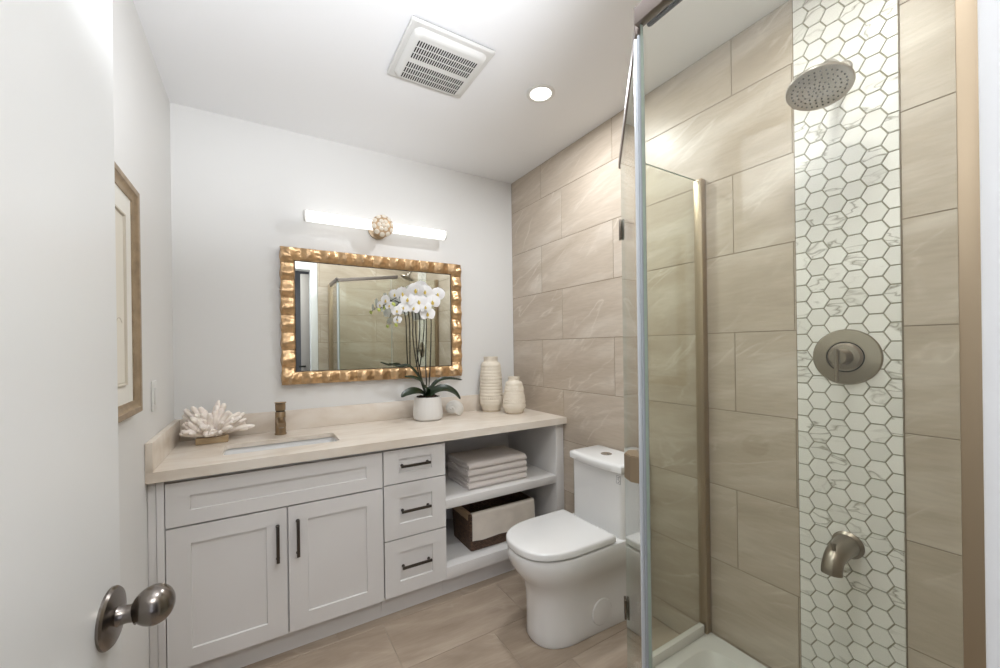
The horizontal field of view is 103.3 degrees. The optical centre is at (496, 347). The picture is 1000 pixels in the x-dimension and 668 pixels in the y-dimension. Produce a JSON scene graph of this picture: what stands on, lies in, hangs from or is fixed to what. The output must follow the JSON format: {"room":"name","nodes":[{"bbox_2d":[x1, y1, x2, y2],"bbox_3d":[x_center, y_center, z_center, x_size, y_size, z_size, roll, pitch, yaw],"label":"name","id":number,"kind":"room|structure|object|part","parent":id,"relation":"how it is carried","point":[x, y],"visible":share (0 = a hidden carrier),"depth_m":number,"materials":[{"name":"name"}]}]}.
{"room":"bathroom","nodes":[
{"label":"bathroom","id":0,"kind":"room"},
{"bbox_2d":[112,0,173,667],"bbox_3d":[-0.943,0.062,0.798,0.100,2.498,2.445,-1,0,-31],"label":"wall","id":1,"kind":"structure","parent":0,"point":[141,101],"depth_m":1.40,"materials":[{"name":"white paint"}]},
{"bbox_2d":[0,0,175,667],"bbox_3d":[-0.393,0.265,0.274,0.108,2.022,0.693,-1,0,-24],"label":"door","id":2,"kind":"structure","parent":1,"relation":"in","point":[63,602],"depth_m":0.45,"materials":[{"name":"white paint"}]},
{"bbox_3d":[-0.490,0.368,0.566,0.049,0.053,0.053,-1,0,-31],"label":"knob","id":3,"kind":"part","parent":2,"relation":"part of","materials":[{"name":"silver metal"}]},
{"bbox_2d":[114,161,142,422],"bbox_3d":[-1.010,-0.147,1.029,0.025,0.702,0.558,-1,0,-31],"label":"framed picture","id":4,"kind":"object","parent":1,"relation":"attached to","point":[127,198],"visible":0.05,"depth_m":1.20,"materials":[{"name":"beige wood"}]},
{"bbox_2d":[115,210,124,382],"bbox_3d":[-1.010,-0.142,1.024,0.001,0.483,0.310,-1,0,-31],"label":"print","id":5,"kind":"object","parent":4,"relation":"attached to","point":[119,214],"depth_m":1.13,"materials":[{"name":"beige paper"}]},
{"bbox_2d":[151,380,156,411],"bbox_3d":[-1.302,0.184,1.509,0.010,0.115,0.070,-1,0,-31],"label":"light switch","id":6,"kind":"object","parent":1,"relation":"attached to","point":[153,383],"visible":1,"depth_m":1.49,"materials":[{"name":"white plastic"}]},
{"bbox_2d":[170,102,513,419],"bbox_3d":[-0.770,0.059,2.385,2.026,2.498,0.100,-1,0,-31],"label":"wall","id":7,"kind":"structure","parent":0,"point":[241,190],"depth_m":2.10,"materials":[{"name":"white paint"}]},
{"bbox_2d":[180,392,503,441],"bbox_3d":[-0.682,0.381,2.364,1.902,0.104,0.020,-1,0,-31],"label":"backsplash","id":8,"kind":"structure","parent":7,"relation":"attached to","point":[264,422],"depth_m":2.23,"materials":[{"name":"beige stone"}]},
{"bbox_2d":[279,246,461,384],"bbox_3d":[-0.681,-0.173,2.346,1.055,0.740,0.048,-1,0,-31],"label":"mirror","id":9,"kind":"object","parent":7,"relation":"attached to","point":[333,330],"visible":0.98,"depth_m":2.29,"materials":[{"name":"gold metal"}]},
{"bbox_3d":[-0.690,-0.173,2.361,0.922,0.607,0.008,-1,0,-31],"label":"glass","id":10,"kind":"part","parent":9,"relation":"part of","materials":[{"name":"white mirror"}]},
{"bbox_2d":[303,209,446,239],"bbox_3d":[-0.673,-0.695,2.302,0.812,0.127,0.149,-1,0,-31],"label":"vanity light","id":11,"kind":"object","parent":7,"relation":"attached to","point":[379,227],"visible":1,"depth_m":2.24,"materials":[{"name":"white glass"}]},
{"bbox_3d":[-0.699,-0.698,2.345,0.110,0.110,0.050,-1,0,-31],"label":"wall plate","id":12,"kind":"part","parent":11,"relation":"part of","materials":[{"name":"gold metal"}]},
{"bbox_2d":[241,569,679,667],"bbox_3d":[-0.082,1.304,1.362,2.126,0.050,2.545,-1,0,-31],"label":"floor","id":13,"kind":"structure","parent":0,"point":[482,624],"depth_m":1.73,"materials":[{"name":"beige wood"}]},
{"bbox_2d":[147,450,383,667],"bbox_3d":[-1.010,0.884,1.841,0.833,0.813,0.573,-1,0,-31],"label":"base cabinet","id":14,"kind":"object","parent":13,"relation":"on","point":[259,564],"visible":0.89,"depth_m":1.59,"materials":[{"name":"white paint"}]},
{"bbox_3d":[-1.032,0.921,1.540,0.387,0.518,0.020,-1,0,-31],"label":"cabinet door","id":15,"kind":"part","parent":14,"relation":"part of","materials":[{"name":"white paint"}]},
{"bbox_3d":[-0.868,0.572,1.640,0.780,0.160,0.020,-1,0,-31],"label":"false drawer","id":16,"kind":"part","parent":14,"relation":"part of","materials":[{"name":"white paint"}]},
{"bbox_3d":[-0.883,0.794,1.601,0.015,0.150,0.028,-1,0,-31],"label":"handle","id":17,"kind":"part","parent":14,"relation":"part of","materials":[{"name":"grey metal"}]},
{"bbox_3d":[-0.820,0.788,1.638,0.015,0.152,0.028,-1,0,-31],"label":"handle","id":18,"kind":"part","parent":14,"relation":"part of","materials":[{"name":"grey metal"}]},
{"bbox_3d":[-0.695,0.916,1.741,0.387,0.518,0.020,-1,0,-31],"label":"cabinet door","id":19,"kind":"part","parent":14,"relation":"part of","materials":[{"name":"white paint"}]},
{"bbox_2d":[145,392,566,484],"bbox_3d":[-0.550,0.399,2.123,1.924,0.142,0.569,-1,0,-31],"label":"countertop","id":20,"kind":"structure","parent":14,"relation":"on","point":[370,427],"depth_m":1.98,"materials":[{"name":"beige stone"}]},
{"bbox_2d":[179,400,254,444],"bbox_3d":[-1.307,0.345,1.867,0.290,0.195,0.185,-1,0,-31],"label":"ornament","id":21,"kind":"object","parent":20,"relation":"on","point":[216,426],"visible":1,"depth_m":1.82,"materials":[{"name":"beige plastic"}]},
{"bbox_2d":[224,437,336,454],"bbox_3d":[-0.974,0.528,1.818,0.470,0.138,0.228,-1,0,-31],"label":"sink","id":22,"kind":"object","parent":20,"relation":"in","point":[326,439],"visible":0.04,"depth_m":1.90,"materials":[{"name":"white ceramic"}]},
{"bbox_2d":[274,401,286,434],"bbox_3d":[-1.068,0.353,1.963,0.054,0.171,0.152,-1,0,-31],"label":"faucet","id":23,"kind":"object","parent":20,"relation":"on","point":[280,407],"visible":1,"depth_m":1.98,"materials":[{"name":"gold metal"}]},
{"bbox_3d":[-1.083,0.293,1.984,0.049,0.050,0.101,-1,0,-31],"label":"lever","id":24,"kind":"part","parent":23,"relation":"part of","materials":[{"name":"beige metal"}]},
{"bbox_3d":[-1.058,0.367,1.945,0.038,0.036,0.111,-1,0,-31],"label":"spout","id":25,"kind":"part","parent":23,"relation":"part of","materials":[{"name":"beige metal"}]},
{"bbox_2d":[377,280,461,420],"bbox_3d":[-0.436,0.013,2.354,0.513,0.834,0.178,-1,0,-31],"label":"potted orchid","id":26,"kind":"object","parent":20,"relation":"on","point":[427,406],"visible":1,"depth_m":2.35,"materials":[{"name":"white plant"}]},
{"bbox_3d":[-0.669,-0.246,2.275,0.053,0.043,0.005,-9,-3,33],"label":"flower","id":27,"kind":"part","parent":26,"relation":"part of","materials":[{"name":"white plant"}]},
{"bbox_3d":[-0.636,-0.274,2.276,0.069,0.056,0.006,7,10,25],"label":"flower","id":28,"kind":"part","parent":26,"relation":"part of","materials":[{"name":"white plant"}]},
{"bbox_3d":[-0.619,-0.245,2.292,0.058,0.047,0.005,5,-7,12],"label":"flower","id":29,"kind":"part","parent":26,"relation":"part of","materials":[{"name":"white plant"}]},
{"bbox_3d":[-0.594,-0.314,2.312,0.069,0.056,0.006,9,19,13],"label":"flower","id":30,"kind":"part","parent":26,"relation":"part of","materials":[{"name":"white plant"}]},
{"bbox_3d":[-0.579,-0.218,2.305,0.069,0.056,0.006,-3,-8,4],"label":"flower","id":31,"kind":"part","parent":26,"relation":"part of","materials":[{"name":"white plant"}]},
{"bbox_3d":[-0.579,-0.166,2.328,0.056,0.045,0.005,6,-15,11],"label":"flower","id":32,"kind":"part","parent":26,"relation":"part of","materials":[{"name":"white plant"}]},
{"bbox_3d":[-0.553,0.002,2.327,0.268,0.599,0.076,-1,0,-31],"label":"stem","id":33,"kind":"part","parent":26,"relation":"part of","materials":[{"name":"green plant"}]},
{"bbox_3d":[-0.553,-0.323,2.330,0.088,0.072,0.008,-5,21,10],"label":"flower","id":34,"kind":"part","parent":26,"relation":"part of","materials":[{"name":"white plant"}]},
{"bbox_3d":[-0.548,-0.239,2.339,0.071,0.058,0.006,13,-6,-14],"label":"flower","id":35,"kind":"part","parent":26,"relation":"part of","materials":[{"name":"white plant"}]},
{"bbox_3d":[-0.522,-0.290,2.337,0.091,0.074,0.008,11,-2,-6],"label":"flower","id":36,"kind":"part","parent":26,"relation":"part of","materials":[{"name":"white plant"}]},
{"bbox_3d":[-0.510,0.005,2.374,0.175,0.592,0.065,-1,0,-18],"label":"stem","id":37,"kind":"part","parent":26,"relation":"part of","materials":[{"name":"green plant"}]},
{"bbox_3d":[-0.492,-0.240,2.361,0.079,0.064,0.007,12,-6,-21],"label":"flower","id":38,"kind":"part","parent":26,"relation":"part of","materials":[{"name":"white plant"}]},
{"bbox_3d":[-0.483,-0.350,2.370,0.101,0.082,0.009,2,20,-2],"label":"flower","id":39,"kind":"part","parent":26,"relation":"part of","materials":[{"name":"white plant"}]},
{"bbox_3d":[-0.468,-0.283,2.387,0.104,0.084,0.009,-6,4,-11],"label":"flower","id":40,"kind":"part","parent":26,"relation":"part of","materials":[{"name":"white plant"}]},
{"bbox_3d":[-0.456,-0.373,2.388,0.082,0.066,0.007,-5,30,-6],"label":"flower","id":41,"kind":"part","parent":26,"relation":"part of","materials":[{"name":"white plant"}]},
{"bbox_3d":[-0.429,-0.249,2.394,0.077,0.062,0.007,-6,-2,-5],"label":"flower","id":42,"kind":"part","parent":26,"relation":"part of","materials":[{"name":"white plant"}]},
{"bbox_3d":[-0.431,-0.344,2.391,0.091,0.074,0.008,0,16,-26],"label":"flower","id":43,"kind":"part","parent":26,"relation":"part of","materials":[{"name":"white plant"}]},
{"bbox_3d":[-0.433,-0.031,2.399,0.061,0.660,0.080,-1,0,39],"label":"stem","id":44,"kind":"part","parent":26,"relation":"part of","materials":[{"name":"green"}]},
{"bbox_3d":[-0.421,-0.212,2.421,0.096,0.078,0.009,-4,-5,-18],"label":"flower","id":45,"kind":"part","parent":26,"relation":"part of","materials":[{"name":"white plant"}]},
{"bbox_3d":[-0.409,0.361,2.368,0.178,0.136,0.178,-1,0,-31],"label":"pot","id":46,"kind":"part","parent":26,"relation":"part of","materials":[{"name":"white ceramic"}]},
{"bbox_3d":[-0.403,-0.015,2.421,0.044,0.627,0.102,-1,0,32],"label":"stem","id":47,"kind":"part","parent":26,"relation":"part of","materials":[{"name":"green plant"}]},
{"bbox_3d":[-0.392,-0.285,2.420,0.101,0.082,0.009,-9,9,-19],"label":"flower","id":48,"kind":"part","parent":26,"relation":"part of","materials":[{"name":"white plant"}]},
{"bbox_3d":[-0.364,-0.336,2.455,0.094,0.076,0.009,-1,11,-24],"label":"flower","id":49,"kind":"part","parent":26,"relation":"part of","materials":[{"name":"white plant"}]},
{"bbox_2d":[446,400,463,414],"bbox_3d":[-0.262,0.380,2.494,0.113,0.095,0.060,-1,0,-20],"label":"shell","id":50,"kind":"object","parent":20,"relation":"on","point":[454,406],"visible":1,"depth_m":2.47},
{"bbox_2d":[479,356,502,411],"bbox_3d":[-0.036,0.243,2.648,0.158,0.363,0.158,-1,0,14],"label":"vase","id":51,"kind":"object","parent":20,"relation":"on","point":[491,395],"visible":1,"depth_m":2.59,"materials":[{"name":"beige ceramic"}]},
{"bbox_2d":[503,376,525,413],"bbox_3d":[0.115,0.305,2.557,0.154,0.234,0.154,-1,0,-31],"label":"vase","id":52,"kind":"object","parent":20,"relation":"on","point":[514,401],"visible":1,"depth_m":2.50,"materials":[{"name":"beige ceramic"}]},
{"bbox_2d":[381,442,446,616],"bbox_3d":[-0.518,0.877,2.135,0.312,0.813,0.573,-1,0,-31],"label":"base cabinet","id":53,"kind":"object","parent":13,"relation":"on","point":[413,477],"visible":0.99,"depth_m":1.92,"materials":[{"name":"white paint"}]},
{"bbox_3d":[-0.395,0.562,1.923,0.308,0.157,0.020,-1,0,-31],"label":"drawer","id":54,"kind":"part","parent":53,"relation":"part of","materials":[{"name":"white paint"}]},
{"bbox_3d":[-0.392,0.774,1.923,0.308,0.255,0.020,-1,0,-31],"label":"drawer","id":55,"kind":"part","parent":53,"relation":"part of","materials":[{"name":"white paint"}]},
{"bbox_3d":[-0.389,1.038,1.923,0.308,0.262,0.020,-1,0,-31],"label":"drawer","id":56,"kind":"part","parent":53,"relation":"part of","materials":[{"name":"white paint"}]},
{"bbox_3d":[-0.387,0.559,1.899,0.147,0.015,0.028,-1,0,-31],"label":"handle","id":57,"kind":"part","parent":53,"relation":"part of","materials":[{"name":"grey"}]},
{"bbox_3d":[-0.384,0.772,1.900,0.147,0.015,0.028,-1,0,-31],"label":"handle","id":58,"kind":"part","parent":53,"relation":"part of","materials":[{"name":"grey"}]},
{"bbox_3d":[-0.380,1.035,1.900,0.147,0.015,0.028,-1,0,-31],"label":"handle","id":59,"kind":"part","parent":53,"relation":"part of","materials":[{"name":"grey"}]},
{"bbox_2d":[440,424,563,594],"bbox_3d":[-0.067,0.871,2.423,0.794,0.813,0.544,-1,0,-31],"label":"open shelf unit","id":60,"kind":"object","parent":13,"relation":"on","point":[542,447],"visible":0.21,"depth_m":2.36,"materials":[{"name":"white paint"}]},
{"bbox_3d":[-0.222,0.818,2.636,0.714,0.704,0.019,-1,0,-31],"label":"panel","id":61,"kind":"part","parent":60,"relation":"part of","materials":[{"name":"white paint"}]},
{"bbox_3d":[-0.077,1.138,2.403,0.714,0.060,0.524,-1,0,-31],"label":"shelf","id":62,"kind":"part","parent":60,"relation":"part of","materials":[{"name":"white paint"}]},
{"bbox_2d":[448,471,526,489],"bbox_3d":[-0.054,0.750,2.337,0.394,0.035,0.280,-1,0,-31],"label":"folded towel","id":63,"kind":"object","parent":60,"relation":"on","point":[483,483],"visible":0.4,"depth_m":2.22,"materials":[{"name":"white fabric"}]},
{"bbox_2d":[448,466,526,482],"bbox_3d":[-0.051,0.715,2.344,0.395,0.035,0.280,-1,0,-31],"label":"folded towel","id":64,"kind":"object","parent":63,"relation":"on","point":[523,468],"visible":0.41,"depth_m":2.22,"materials":[{"name":"white fabric"}]},
{"bbox_2d":[447,460,526,476],"bbox_3d":[-0.059,0.680,2.332,0.391,0.035,0.280,-1,0,-31],"label":"folded towel","id":65,"kind":"object","parent":64,"relation":"on","point":[480,471],"visible":0.39,"depth_m":2.22,"materials":[{"name":"white fabric"}]},
{"bbox_2d":[448,445,526,469],"bbox_3d":[-0.055,0.645,2.341,0.392,0.035,0.280,-1,0,-31],"label":"folded towel","id":66,"kind":"object","parent":65,"relation":"on","point":[501,454],"visible":1,"depth_m":2.29,"materials":[{"name":"white fabric"}]},
{"bbox_2d":[452,491,534,550],"bbox_3d":[-0.018,1.001,2.340,0.441,0.212,0.275,-1,0,-31],"label":"basket","id":67,"kind":"object","parent":60,"relation":"on","point":[478,525],"visible":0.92,"depth_m":2.23,"materials":[{"name":"fabric"}]},
{"bbox_3d":[-0.082,0.791,2.403,0.714,0.045,0.524,-1,0,-31],"label":"shelf","id":68,"kind":"part","parent":60,"relation":"part of","materials":[{"name":"white paint"}]},
{"bbox_3d":[0.239,0.866,2.606,0.043,0.813,0.543,-1,0,-31],"label":"panel","id":69,"kind":"part","parent":60,"relation":"part of","materials":[{"name":"white paint"}]},
{"bbox_2d":[506,445,625,648],"bbox_3d":[0.355,0.899,1.845,0.652,0.746,0.360,-1,0,-31],"label":"toilet","id":70,"kind":"object","parent":13,"relation":"on","point":[572,566],"visible":0.95,"depth_m":1.74,"materials":[{"name":"white ceramic"}]},
{"bbox_3d":[0.256,0.847,1.786,0.423,0.031,0.352,-1,0,-31],"label":"seat lid","id":71,"kind":"part","parent":70,"relation":"part of","materials":[{"name":"white plastic"}]},
{"bbox_3d":[0.356,1.070,1.845,0.648,0.403,0.360,-1,0,-31],"label":"bowl","id":72,"kind":"part","parent":70,"relation":"part of","materials":[{"name":"white ceramic"}]},
{"bbox_3d":[0.542,0.547,1.953,0.212,0.040,0.342,-1,0,-31],"label":"tank lid","id":73,"kind":"part","parent":70,"relation":"part of","materials":[{"name":"white ceramic"}]},
{"bbox_3d":[0.556,0.723,1.960,0.184,0.304,0.332,-1,0,-31],"label":"tank","id":74,"kind":"part","parent":70,"relation":"part of","materials":[{"name":"white ceramic"}]},
{"bbox_2d":[654,632,766,667],"bbox_3d":[0.704,1.217,1.032,0.909,0.100,0.923,-1,0,-31],"label":"shower tray","id":75,"kind":"object","parent":13,"relation":"on","point":[709,650],"visible":0.7,"depth_m":1.50,"materials":[{"name":"white ceramic"}]},
{"bbox_2d":[618,0,985,667],"bbox_3d":[0.530,0.236,1.061,0.387,1.866,1.295,-1,0,14],"label":"shower enclosure","id":76,"kind":"object","parent":75,"relation":"on","point":[632,163],"visible":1,"depth_m":0.81,"materials":[{"name":"clear glass"}]},
{"bbox_3d":[0.377,-0.669,1.139,0.016,0.032,0.651,-1,0,14],"label":"header rail","id":77,"kind":"part","parent":76,"relation":"part of","materials":[{"name":"brown"}]},
{"bbox_3d":[0.380,0.251,1.106,0.008,1.787,0.573,-1,0,14],"label":"glass door","id":78,"kind":"part","parent":76,"relation":"part of","materials":[{"name":"grey"}]},
{"bbox_3d":[0.306,0.268,0.895,0.032,0.058,0.070,-1,0,14],"label":"handle","id":79,"kind":"part","parent":76,"relation":"part of","materials":[{"name":"silver metal"}]},
{"bbox_3d":[0.426,0.236,0.611,0.008,1.817,0.457,-1,0,-31],"label":"fixed panel","id":80,"kind":"part","parent":76,"relation":"part of","materials":[{"name":"clear glass"}]},
{"bbox_3d":[0.411,-0.678,0.611,0.021,0.036,0.475,-1,0,-31],"label":"header rail","id":81,"kind":"part","parent":76,"relation":"part of","materials":[{"name":"brown"}]},
{"bbox_3d":[0.655,0.232,1.511,0.462,1.817,0.008,-1,0,-31],"label":"return panel","id":82,"kind":"part","parent":76,"relation":"part of","materials":[{"name":"clear glass"}]},
{"bbox_3d":[0.654,1.148,1.503,0.433,0.038,0.020,-1,0,-31],"label":"rail","id":83,"kind":"part","parent":76,"relation":"part of","materials":[{"name":"white plastic"}]},
{"bbox_2d":[133,0,788,183],"bbox_3d":[-0.117,-1.229,1.361,2.126,0.100,2.545,-1,0,-31],"label":"ceiling","id":84,"kind":"structure","parent":0,"point":[315,68],"depth_m":1.64,"materials":[{"name":"white paint"}]},
{"bbox_2d":[387,15,494,97],"bbox_3d":[-0.234,-1.158,1.623,0.342,0.037,0.330,-1,0,-31],"label":"exhaust fan","id":85,"kind":"object","parent":84,"relation":"attached to","point":[429,55],"visible":1,"depth_m":1.57,"materials":[{"name":"white plastic"}]},
{"bbox_2d":[526,84,554,102],"bbox_3d":[0.206,-1.180,1.844,0.132,0.006,0.132,-1,0,-31],"label":"recessed light","id":86,"kind":"object","parent":84,"relation":"in","point":[540,93],"visible":1,"depth_m":1.84,"materials":[{"name":"white plastic"}]},
{"bbox_2d":[511,0,962,667],"bbox_3d":[0.770,0.038,1.882,0.100,2.498,2.545,-1,0,-31],"label":"wall","id":87,"kind":"structure","parent":0,"point":[725,120],"depth_m":1.52,"materials":[{"name":"beige tile"}]},
{"bbox_2d":[792,0,907,667],"bbox_3d":[1.094,0.033,1.241,0.006,2.459,0.262,-1,0,-31],"label":"mosaic strip","id":88,"kind":"object","parent":87,"relation":"attached to","point":[848,164],"visible":0.92,"depth_m":1.22,"materials":[{"name":"tile"}]},
{"bbox_2d":[785,58,855,110],"bbox_3d":[0.979,-0.811,1.178,0.239,0.166,0.160,-1,0,-31],"label":"shower","id":89,"kind":"object","parent":88,"relation":"attached to","point":[824,84],"visible":1,"depth_m":1.15,"materials":[{"name":"silver metal"}]},
{"bbox_3d":[1.011,-0.837,1.199,0.152,0.086,0.023,-1,0,-31],"label":"arm","id":90,"kind":"part","parent":89,"relation":"part of","materials":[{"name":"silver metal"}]},
{"bbox_2d":[821,531,864,577],"bbox_3d":[1.038,0.626,1.202,0.150,0.098,0.082,-1,0,-31],"label":"tub spout","id":91,"kind":"object","parent":88,"relation":"attached to","point":[844,546],"visible":1,"depth_m":1.18,"materials":[{"name":"silver metal"}]},
{"bbox_3d":[1.008,0.599,1.184,0.016,0.033,0.014,-1,0,-31],"label":"diverter knob","id":92,"kind":"part","parent":91,"relation":"part of","materials":[{"name":"silver metal"}]},
{"bbox_2d":[813,329,883,384],"bbox_3d":[1.061,0.030,1.217,0.079,0.173,0.173,-1,0,-31],"label":"shower valve","id":93,"kind":"object","parent":88,"relation":"attached to","point":[844,356],"visible":1,"depth_m":1.21,"materials":[{"name":"silver metal"}]},
{"bbox_3d":[1.032,0.054,1.201,0.011,0.100,0.011,-1,0,3],"label":"lever","id":94,"kind":"part","parent":93,"relation":"part of","materials":[{"name":"silver metal"}]},
{"bbox_3d":[0.523,0.042,0.321,1.926,2.458,0.120,-1,0,-31],"label":"wall","id":95,"kind":"structure","parent":0,"visible":0},
{"bbox_2d":[977,0,999,667],"bbox_3d":[0.440,0.188,0.269,0.069,2.168,0.128,-1,0,-31],"label":"door frame","id":96,"kind":"structure","parent":95,"relation":"attached to","point":[988,11],"depth_m":0.30,"materials":[{"name":"white paint"}]}
]}

